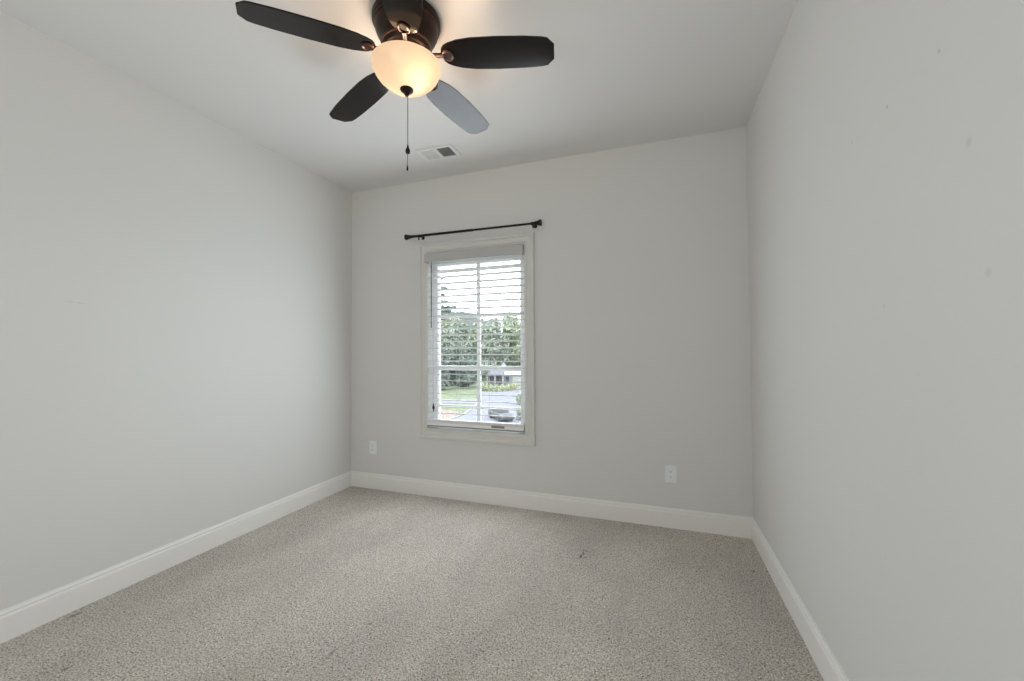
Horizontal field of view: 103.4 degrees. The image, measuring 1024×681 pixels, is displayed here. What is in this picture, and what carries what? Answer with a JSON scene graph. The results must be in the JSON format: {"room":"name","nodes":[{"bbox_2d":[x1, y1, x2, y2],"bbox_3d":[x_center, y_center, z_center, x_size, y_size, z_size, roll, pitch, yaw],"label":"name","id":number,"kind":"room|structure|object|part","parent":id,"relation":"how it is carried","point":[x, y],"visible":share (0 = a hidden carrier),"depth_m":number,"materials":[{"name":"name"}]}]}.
{"room":"empty bedroom","nodes":[
{"label":"empty bedroom","id":0,"kind":"room"},
{"bbox_2d":[0,10,351,610],"bbox_3d":[-2.300,-0.071,1.730,0.140,2.740,4.680,-1,-1,19],"label":"wall","id":1,"kind":"structure","parent":0,"point":[176,288],"depth_m":2.24,"materials":[{"name":"white paint"}]},
{"bbox_2d":[0,471,350,643],"bbox_3d":[-2.219,1.230,1.674,0.016,0.135,4.400,-1,-1,19],"label":"baseboard","id":2,"kind":"structure","parent":1,"relation":"attached to","point":[16,620],"depth_m":2.22,"materials":[{"name":"white wood"}]},
{"bbox_2d":[0,0,797,191],"bbox_3d":[-0.701,-1.523,1.195,3.551,0.120,4.680,-1,-1,19],"label":"ceiling","id":3,"kind":"structure","parent":0,"point":[621,73],"depth_m":2.17,"materials":[{"name":"white paint"}]},
{"bbox_2d":[235,0,553,170],"bbox_3d":[-0.444,-1.103,1.847,1.268,0.690,1.224,-1,-1,19],"label":"ceiling fan","id":4,"kind":"object","parent":3,"relation":"hanging from","point":[404,63],"visible":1,"depth_m":1.75,"materials":[{"name":"brown wood"}]},
{"bbox_3d":[-0.815,-1.259,1.635,0.500,0.006,0.159,-4,11,-29],"label":"blade","id":5,"kind":"part","parent":4,"relation":"part of","materials":[{"name":"brown wood"}]},
{"bbox_3d":[-0.776,-1.249,2.085,0.500,0.006,0.159,-7,4,41],"label":"blade","id":6,"kind":"part","parent":4,"relation":"part of","materials":[{"name":"brown wood"}]},
{"bbox_3d":[-0.399,-1.273,1.432,0.159,0.006,0.500,10,0,-11],"label":"blade","id":7,"kind":"part","parent":4,"relation":"part of","materials":[{"name":"brown wood"}]},
{"bbox_3d":[-0.474,-1.185,1.822,0.306,0.111,0.306,-1,-1,19],"label":"lamp shade","id":8,"kind":"part","parent":4,"relation":"part of","materials":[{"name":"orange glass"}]},
{"bbox_3d":[-0.466,-0.984,1.810,0.004,0.240,0.004,-2,-2,42],"label":"pull chain","id":9,"kind":"part","parent":4,"relation":"part of","materials":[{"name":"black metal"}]},
{"bbox_3d":[-0.466,-0.816,1.806,0.022,0.118,0.022,-1,-1,19],"label":"chain pull","id":10,"kind":"part","parent":4,"relation":"part of","materials":[{"name":"black metal"}]},
{"bbox_3d":[-0.292,-1.247,2.179,0.159,0.006,0.500,-11,-6,27],"label":"blade","id":11,"kind":"part","parent":4,"relation":"part of","materials":[{"name":"grey wood"}]},
{"bbox_3d":[-0.066,-1.260,1.772,0.500,0.006,0.159,4,-10,7],"label":"blade","id":12,"kind":"part","parent":4,"relation":"part of","materials":[{"name":"black wood"}]},
{"bbox_2d":[415,144,461,161],"bbox_3d":[-0.554,-1.415,3.053,0.300,0.010,0.176,-1,-1,18],"label":"ceiling vent","id":13,"kind":"object","parent":3,"relation":"in","point":[444,151],"visible":1,"depth_m":3.05,"materials":[{"name":"white metal"}]},
{"bbox_3d":[-0.616,-1.413,3.073,0.100,0.007,0.132,-1,-1,18],"label":"louver panel","id":14,"kind":"part","parent":13,"relation":"part of","materials":[{"name":"white metal"}]},
{"bbox_2d":[0,486,823,680],"bbox_3d":[-0.684,1.337,1.128,3.551,0.120,4.680,-1,-1,19],"label":"floor","id":15,"kind":"structure","parent":0,"point":[353,583],"depth_m":1.95,"materials":[{"name":"carpet"}]},
{"bbox_2d":[351,127,753,516],"bbox_3d":[0.065,-0.047,3.301,3.271,2.740,0.140,-1,-1,19],"label":"wall","id":16,"kind":"structure","parent":0,"point":[643,360],"depth_m":3.02,"materials":[{"name":"white paint"}]},
{"bbox_2d":[369,441,376,453],"bbox_3d":[-1.263,0.972,3.670,0.075,0.118,0.010,-1,-1,19],"label":"electrical outlet","id":17,"kind":"object","parent":16,"relation":"attached to","point":[372,444],"visible":1,"depth_m":3.67,"materials":[{"name":"white plastic"}]},
{"bbox_2d":[404,219,541,239],"bbox_3d":[-0.343,-0.897,3.338,1.224,0.066,0.097,-1,-1,19],"label":"curtain rod","id":18,"kind":"object","parent":16,"relation":"attached to","point":[534,224],"visible":1,"depth_m":3.31,"materials":[{"name":"black metal"}]},
{"bbox_3d":[-0.350,-0.904,3.316,1.120,0.024,0.021,-1,-1,19],"label":"rod","id":19,"kind":"part","parent":18,"relation":"part of","materials":[{"name":"black metal"}]},
{"bbox_2d":[419,232,535,445],"bbox_3d":[-0.292,-0.007,3.415,1.044,1.679,0.172,-1,-1,19],"label":"window","id":20,"kind":"structure","parent":16,"relation":"in","point":[527,438],"depth_m":3.42,"materials":[{"name":"white wood"}]},
{"bbox_2d":[424,244,524,431],"bbox_3d":[-0.320,-0.011,3.353,0.886,1.481,0.094,-1,-1,19],"label":"window blind","id":21,"kind":"object","parent":20,"relation":"attached to","point":[515,250],"visible":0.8,"depth_m":3.34,"materials":[{"name":"white plastic"}]},
{"bbox_3d":[-0.459,-0.001,3.422,0.002,1.400,0.056,-1,-1,19],"label":"ladder cord","id":22,"kind":"part","parent":21,"relation":"part of","materials":[{"name":"white fabric"}]},
{"bbox_3d":[-0.310,0.708,3.354,0.872,0.026,0.052,-1,-1,19],"label":"rail","id":23,"kind":"part","parent":21,"relation":"part of","materials":[{"name":"white plastic"}]},
{"bbox_3d":[-0.177,-0.005,3.322,0.002,1.400,0.056,-1,-1,19],"label":"ladder cord","id":24,"kind":"part","parent":21,"relation":"part of","materials":[{"name":"white fabric"}]},
{"bbox_3d":[0.040,-0.008,3.245,0.002,1.400,0.056,-1,-1,19],"label":"ladder cord","id":25,"kind":"part","parent":21,"relation":"part of","materials":[{"name":"white fabric"}]},
{"bbox_3d":[-0.279,0.002,3.470,0.880,1.493,0.060,-1,-1,19],"label":"frame","id":26,"kind":"part","parent":20,"relation":"part of","materials":[{"name":"white plastic"}]},
{"bbox_3d":[-0.282,0.238,3.469,0.771,0.042,0.040,-1,-1,19],"label":"meeting rail","id":27,"kind":"part","parent":20,"relation":"part of","materials":[{"name":"white plastic"}]},
{"bbox_2d":[351,471,752,538],"bbox_3d":[0.046,1.254,3.197,3.271,0.135,0.016,-1,-1,19],"label":"baseboard","id":28,"kind":"structure","parent":16,"relation":"attached to","point":[682,519],"depth_m":3.06,"materials":[{"name":"white wood"}]},
{"bbox_2d":[665,465,676,482],"bbox_3d":[1.111,0.935,2.830,0.075,0.118,0.010,-1,-1,19],"label":"electrical outlet","id":29,"kind":"object","parent":16,"relation":"attached to","point":[670,471],"visible":1,"depth_m":2.83,"materials":[{"name":"white plastic"}]},
{"bbox_2d":[746,0,1023,680],"bbox_3d":[0.915,-0.116,0.593,0.140,2.740,4.680,-1,-1,19],"label":"wall","id":30,"kind":"structure","parent":0,"point":[885,138],"depth_m":1.06,"materials":[{"name":"white paint"}]},
{"bbox_2d":[751,517,848,680],"bbox_3d":[0.849,1.188,0.588,0.016,0.135,4.400,-1,-1,19],"label":"baseboard","id":31,"kind":"structure","parent":30,"relation":"attached to","point":[827,664],"depth_m":1.77,"materials":[{"name":"white wood"}]},
{"label":"outside","id":32,"kind":"structure","parent":0,"visible":0},
{"bbox_2d":[441,377,520,412],"bbox_3d":[22.493,13.489,220.997,420.000,0.300,414.000,-1,-1,19],"label":"lawn","id":33,"kind":"structure","parent":32,"point":[473,390],"depth_m":78.92,"materials":[{"name":"green plant"}]},
{"bbox_2d":[441,349,451,388],"bbox_3d":[-16.225,5.325,84.300,6.995,10.016,6.594,-1,-1,19],"label":"tree","id":34,"kind":"object","parent":33,"relation":"on","point":[444,384],"visible":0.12,"depth_m":83.76,"materials":[{"name":"green plant"}]},
{"bbox_2d":[441,314,453,346],"bbox_3d":[-21.291,1.365,129.643,11.180,20.132,12.079,-1,-1,19],"label":"tree","id":35,"kind":"object","parent":33,"relation":"on","point":[443,325],"visible":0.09,"depth_m":126.72,"materials":[{"name":"green plant"}]},
{"bbox_2d":[441,278,456,336],"bbox_3d":[-7.161,0.102,34.574,4.163,18.000,3.346,0,-2,-29],"label":"pine tree","id":36,"kind":"object","parent":33,"relation":"on","point":[442,287],"visible":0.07,"depth_m":34.14,"materials":[{"name":"plant"}]},
{"bbox_2d":[441,409,461,418],"bbox_3d":[-9.883,9.512,52.274,6.600,0.050,8.200,-1,-1,19],"label":"mulch bed","id":37,"kind":"object","parent":33,"relation":"on","point":[443,416],"visible":0.35,"depth_m":51.72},
{"bbox_2d":[444,344,462,384],"bbox_3d":[-14.255,5.813,96.689,8.570,9.926,8.655,-1,-1,19],"label":"tree","id":38,"kind":"object","parent":33,"relation":"on","point":[449,351],"visible":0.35,"depth_m":94.33,"materials":[{"name":"green plant"}]},
{"bbox_2d":[441,318,474,350],"bbox_3d":[-15.005,1.907,117.915,11.058,18.423,10.690,-1,-1,19],"label":"tree","id":39,"kind":"object","parent":33,"relation":"on","point":[453,325],"visible":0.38,"depth_m":115.27,"materials":[{"name":"green plant"}]},
{"bbox_2d":[448,403,476,418],"bbox_3d":[-8.437,9.349,48.033,2.584,0.160,29.218,-1,-1,16],"label":"curb","id":40,"kind":"object","parent":33,"relation":"on","point":[470,409],"visible":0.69,"depth_m":52.57,"materials":[{"name":"grey concrete"}]},
{"bbox_2d":[453,349,482,386],"bbox_3d":[-9.803,6.084,89.341,6.581,8.829,6.646,-1,-1,19],"label":"tree","id":41,"kind":"object","parent":33,"relation":"on","point":[463,378],"visible":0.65,"depth_m":87.73,"materials":[{"name":"green plant"}]},
{"bbox_2d":[468,322,487,373],"bbox_3d":[-10.355,2.753,129.634,11.155,17.616,10.265,-1,-1,19],"label":"tree","id":42,"kind":"object","parent":33,"relation":"on","point":[473,331],"visible":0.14,"depth_m":126.75,"materials":[{"name":"green plant"}]},
{"bbox_2d":[481,317,511,379],"bbox_3d":[-4.953,1.928,114.124,9.825,18.125,11.367,-1,-1,19],"label":"tree","id":43,"kind":"object","parent":33,"relation":"on","point":[496,323],"visible":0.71,"depth_m":112.11,"materials":[{"name":"green plant"}]},
{"bbox_2d":[486,362,520,385],"bbox_3d":[-1.711,7.905,97.358,8.700,5.300,6.900,0,-1,-1],"label":"cottage","id":44,"kind":"structure","parent":33,"relation":"on","point":[508,379],"depth_m":96.01,"materials":[{"name":"white"}]},
{"bbox_3d":[1.172,9.510,96.096,2.000,2.000,0.060,0,-1,-1],"label":"garage door","id":45,"kind":"part","parent":44,"relation":"part of","materials":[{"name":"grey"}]},
{"bbox_2d":[501,311,520,365],"bbox_3d":[-0.027,0.810,129.012,11.749,20.973,12.179,-1,-1,19],"label":"tree","id":46,"kind":"object","parent":33,"relation":"on","point":[505,323],"visible":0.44,"depth_m":125.64,"materials":[{"name":"green plant"}]},
{"bbox_2d":[517,336,520,365],"bbox_3d":[7.469,0.873,112.990,11.228,20.008,12.980,-1,-1,19],"label":"tree","id":47,"kind":"object","parent":33,"relation":"on","point":[519,343],"visible":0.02,"depth_m":111.64,"materials":[{"name":"green plant"}]},
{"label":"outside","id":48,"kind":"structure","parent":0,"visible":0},
{"bbox_2d":[441,311,486,331],"bbox_3d":[-44.616,-1.608,235.801,112.000,31.335,90.500,-1,-1,19],"label":"hills","id":49,"kind":"structure","parent":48,"point":[469,324],"depth_m":230.70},
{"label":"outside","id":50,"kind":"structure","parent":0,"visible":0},
{"bbox_2d":[441,390,520,422],"bbox_3d":[-7.000,9.750,62.813,70.000,0.040,58.000,-1,-1,19],"label":"street","id":51,"kind":"structure","parent":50,"point":[484,397],"depth_m":62.62,"materials":[{"name":"grey asphalt"}]},
{"bbox_2d":[488,405,513,421],"bbox_3d":[-1.319,8.615,47.960,1.810,1.465,4.470,0,-1,-23],"label":"car","id":52,"kind":"object","parent":51,"relation":"on","point":[492,411],"visible":0.72,"depth_m":46.89,"materials":[{"name":"silver metal"}]},
{"bbox_3d":[-1.507,8.184,48.418,1.500,0.550,3.000,0,-1,-23],"label":"cabin glass","id":53,"kind":"part","parent":52,"relation":"part of","materials":[{"name":"black"}]}
]}

